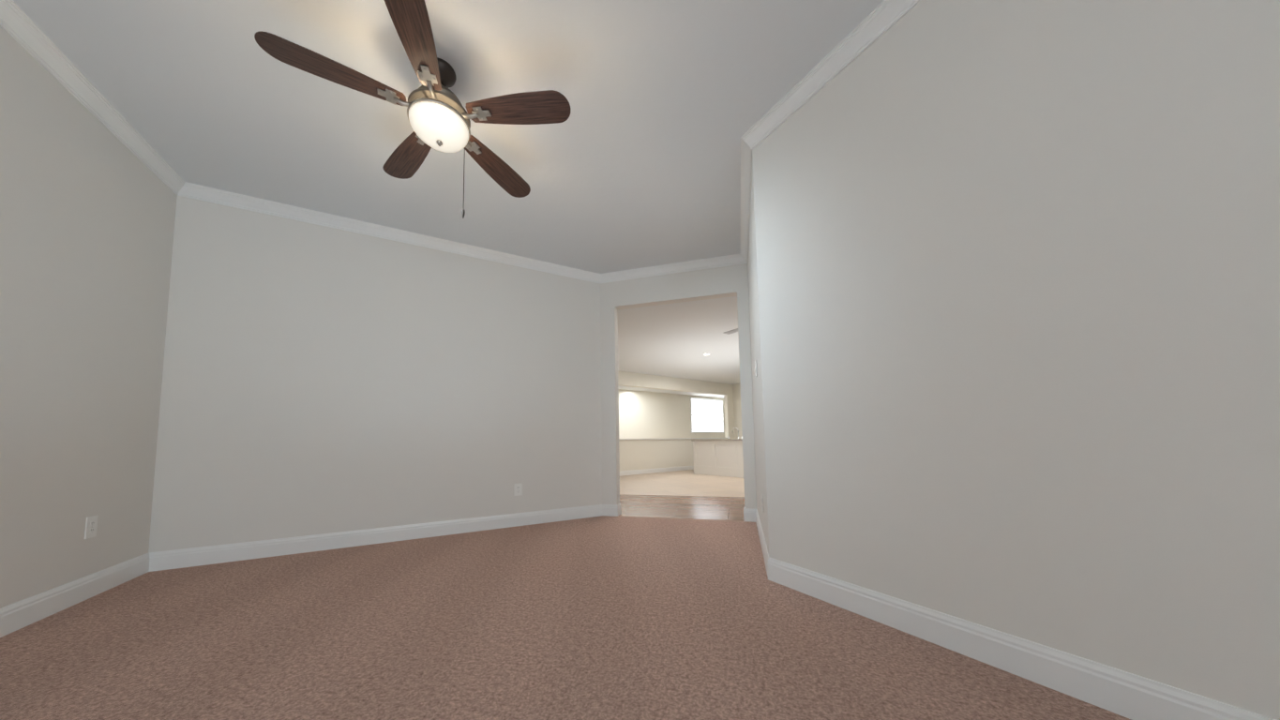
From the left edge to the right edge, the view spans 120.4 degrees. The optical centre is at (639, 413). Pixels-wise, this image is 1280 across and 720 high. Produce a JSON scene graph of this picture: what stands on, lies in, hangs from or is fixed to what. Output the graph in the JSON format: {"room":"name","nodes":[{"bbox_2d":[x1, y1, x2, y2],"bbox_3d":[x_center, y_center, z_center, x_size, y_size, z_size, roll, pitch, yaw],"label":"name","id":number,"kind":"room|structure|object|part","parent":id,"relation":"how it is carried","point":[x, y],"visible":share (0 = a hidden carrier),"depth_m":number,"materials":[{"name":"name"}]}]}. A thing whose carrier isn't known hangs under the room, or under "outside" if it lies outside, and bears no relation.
{"room":"empty bedroom","nodes":[
{"label":"empty bedroom","id":0,"kind":"room"},
{"bbox_2d":[0,25,177,608],"bbox_3d":[-1.475,-0.721,-1.230,0.120,3.100,9.464,1,-5,-29],"label":"wall","id":1,"kind":"structure","parent":0,"point":[87,206],"depth_m":2.11,"materials":[{"name":"white paint"}]},
{"bbox_2d":[84,515,98,539],"bbox_3d":[-3.369,0.696,2.253,0.008,0.128,0.080,1,-5,-29],"label":"outlet","id":2,"kind":"object","parent":1,"relation":"attached to","point":[91,526],"visible":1,"depth_m":2.25,"materials":[{"name":"white plastic"}]},
{"bbox_2d":[148,195,602,552],"bbox_3d":[-2.135,-0.340,3.733,3.799,3.100,0.120,1,-5,-29],"label":"wall","id":3,"kind":"structure","parent":0,"point":[319,379],"depth_m":3.39,"materials":[{"name":"white paint"}]},
{"bbox_2d":[513,483,522,496],"bbox_3d":[-1.332,0.829,4.008,0.080,0.128,0.008,1,-5,-29],"label":"outlet","id":4,"kind":"object","parent":3,"relation":"attached to","point":[518,489],"visible":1,"depth_m":4.00,"materials":[{"name":"white plastic"}]},
{"bbox_2d":[13,0,884,273],"bbox_3d":[0.724,-2.163,0.116,5.211,0.100,9.464,1,-5,-29],"label":"ceiling","id":5,"kind":"structure","parent":0,"point":[632,161],"depth_m":2.26,"materials":[{"name":"white paint"}]},
{"bbox_2d":[254,0,571,218],"bbox_3d":[-1.083,-1.547,2.075,1.400,0.775,1.379,-2,-4,15],"label":"ceiling fan","id":6,"kind":"object","parent":5,"relation":"hanging from","point":[439,117],"visible":1,"depth_m":1.96,"materials":[{"name":"brown wood"}]},
{"bbox_3d":[-1.492,-1.680,1.808,0.576,0.006,0.172,2,4,-33],"label":"blade","id":7,"kind":"part","parent":6,"relation":"part of","materials":[{"name":"brown wood"}]},
{"bbox_3d":[-1.002,-1.702,1.619,0.172,0.006,0.576,9,-7,-14],"label":"blade","id":8,"kind":"part","parent":6,"relation":"part of","materials":[{"name":"brown wood"}]},
{"bbox_3d":[-1.462,-1.641,2.331,0.576,0.006,0.172,-4,4,39],"label":"blade","id":9,"kind":"part","parent":6,"relation":"part of","materials":[{"name":"brown wood"}]},
{"bbox_3d":[-1.105,-1.640,2.060,0.550,0.312,0.540,-2,-4,15],"label":"motor","id":10,"kind":"part","parent":6,"relation":"part of","materials":[{"name":"silver metal"}]},
{"bbox_3d":[-1.114,-1.560,2.042,0.296,0.098,0.296,-2,-4,15],"label":"lamp shade","id":11,"kind":"part","parent":6,"relation":"part of","materials":[{"name":"white glass"}]},
{"bbox_3d":[-1.060,-1.400,2.142,0.018,0.491,0.104,-2,-4,15],"label":"chain","id":12,"kind":"part","parent":6,"relation":"part of","materials":[{"name":"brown metal"}]},
{"bbox_3d":[-0.954,-1.640,2.465,0.172,0.006,0.576,-12,-8,20],"label":"blade","id":13,"kind":"part","parent":6,"relation":"part of","materials":[{"name":"brown wood"}]},
{"bbox_3d":[-0.670,-1.678,2.025,0.576,0.006,0.172,-1,-13,3],"label":"blade","id":14,"kind":"part","parent":6,"relation":"part of","materials":[{"name":"brown wood"}]},
{"bbox_2d":[0,515,1130,719],"bbox_3d":[0.754,0.883,-0.121,4.922,0.012,9.220,1,-5,-29],"label":"floor carpet","id":15,"kind":"object","parent":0,"point":[606,617],"visible":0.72,"depth_m":1.64,"materials":[{"name":"brown carpet"}]},
{"bbox_2d":[618,389,725,438],"bbox_3d":[0.920,0.487,13.393,8.442,2.780,7.954,-2,-4,15],"label":"wall","id":16,"kind":"structure","parent":0,"point":[643,414],"depth_m":14.22,"materials":[{"name":"white paint"}]},
{"bbox_2d":[618,437,728,439],"bbox_3d":[0.901,0.741,10.812,5.050,0.030,0.190,2,-5,-37],"label":"trim","id":17,"kind":"structure","parent":16,"relation":"on","point":[673,439],"depth_m":10.80,"materials":[{"name":"white wood"}]},
{"bbox_2d":[690,397,724,433],"bbox_3d":[2.943,0.085,15.928,2.078,1.495,0.026,2,-5,-37],"label":"nook window","id":18,"kind":"structure","parent":16,"relation":"in","point":[706,415],"depth_m":15.90,"materials":[{"name":"white glass"}]},
{"bbox_2d":[617,370,734,471],"bbox_3d":[0.376,0.277,10.452,6.950,2.780,0.120,2,-5,-37],"label":"wall","id":19,"kind":"structure","parent":0,"point":[643,454],"depth_m":10.62,"materials":[{"name":"white paint"}]},
{"bbox_2d":[619,466,693,476],"bbox_3d":[0.928,1.580,10.168,5.303,0.120,5.485,-2,-4,15],"label":"baseboard","id":20,"kind":"structure","parent":19,"relation":"attached to","point":[650,471],"depth_m":10.28,"materials":[{"name":"white wood"}]},
{"bbox_2d":[600,263,756,509],"bbox_3d":[0.432,-0.336,4.391,1.973,3.100,0.120,-2,-4,15],"label":"wall","id":21,"kind":"structure","parent":0,"point":[609,410],"depth_m":4.45,"materials":[{"name":"white paint"}]},
{"bbox_2d":[617,296,739,398],"bbox_3d":[3.477,-1.183,10.973,14.000,0.100,14.040,-2,-4,15],"label":"ceiling","id":22,"kind":"structure","parent":0,"point":[677,339],"depth_m":7.05,"materials":[{"name":"white paint"}]},
{"bbox_2d":[723,328,737,334],"bbox_3d":[1.635,-1.436,6.388,0.150,0.010,0.350,2,-5,-37],"label":"ceiling vent","id":23,"kind":"object","parent":22,"relation":"in","point":[732,331],"visible":0.65,"depth_m":6.39,"materials":[{"name":"grey metal"}]},
{"bbox_2d":[619,494,744,521],"bbox_3d":[1.876,1.225,4.731,14.000,0.012,1.723,-2,-4,15],"label":"floor","id":24,"kind":"structure","parent":0,"point":[709,507],"depth_m":4.94,"materials":[{"name":"brown wood"}]},
{"bbox_2d":[619,469,744,496],"bbox_3d":[3.739,1.699,11.539,14.000,0.012,12.426,-2,-4,15],"label":"floor","id":25,"kind":"structure","parent":0,"point":[685,483],"depth_m":7.39,"materials":[{"name":"beige carpet"}]},
{"bbox_2d":[692,442,743,478],"bbox_3d":[2.470,1.115,9.301,1.018,0.865,2.131,2,-5,-37],"label":"kitchen island","id":26,"kind":"object","parent":25,"relation":"on","point":[721,458],"depth_m":9.14,"materials":[{"name":"white wood"}]},
{"bbox_2d":[691,438,742,442],"bbox_3d":[2.465,0.666,9.337,1.070,0.035,2.166,2,-5,-37],"label":"island countertop","id":27,"kind":"structure","parent":26,"relation":"on","point":[737,440],"depth_m":9.16,"materials":[{"name":"beige stone"}]},
{"bbox_2d":[726,427,743,439],"bbox_3d":[2.502,0.517,9.669,0.099,0.310,0.460,2,-5,-37],"label":"faucet","id":28,"kind":"object","parent":27,"relation":"on","point":[733,428],"depth_m":9.60,"materials":[{"name":"silver metal"}]},
{"bbox_2d":[732,383,742,439],"bbox_3d":[5.905,0.069,8.963,0.120,2.780,9.300,2,-5,-37],"label":"wall","id":29,"kind":"structure","parent":0,"point":[737,409],"depth_m":12.38,"materials":[{"name":"white paint"}]},
{"bbox_2d":[747,157,769,557],"bbox_3d":[1.104,-0.427,3.326,0.125,3.100,1.828,-2,-4,15],"label":"wall","id":30,"kind":"structure","parent":0,"point":[757,390],"depth_m":2.98,"materials":[{"name":"white paint"}]},
{"bbox_2d":[752,0,1279,719],"bbox_3d":[2.591,-0.728,-0.377,0.120,3.100,6.720,2,-5,-31],"label":"wall","id":31,"kind":"structure","parent":0,"point":[1018,274],"depth_m":1.34,"materials":[{"name":"white paint"}]},
{"bbox_2d":[0,0,921,283],"bbox_3d":[0.703,-2.069,0.099,4.922,0.090,9.220,1,-5,-29],"label":"crown molding","id":32,"kind":"structure","parent":31,"relation":"attached to","point":[19,26],"depth_m":2.51,"materials":[{"name":"white wood"}]},
{"bbox_2d":[0,502,1276,719],"bbox_3d":[0.753,0.809,-0.115,4.922,0.137,9.220,1,-5,-29],"label":"baseboard","id":33,"kind":"structure","parent":31,"relation":"attached to","point":[1125,694],"depth_m":1.82,"materials":[{"name":"white wood"}]}
]}

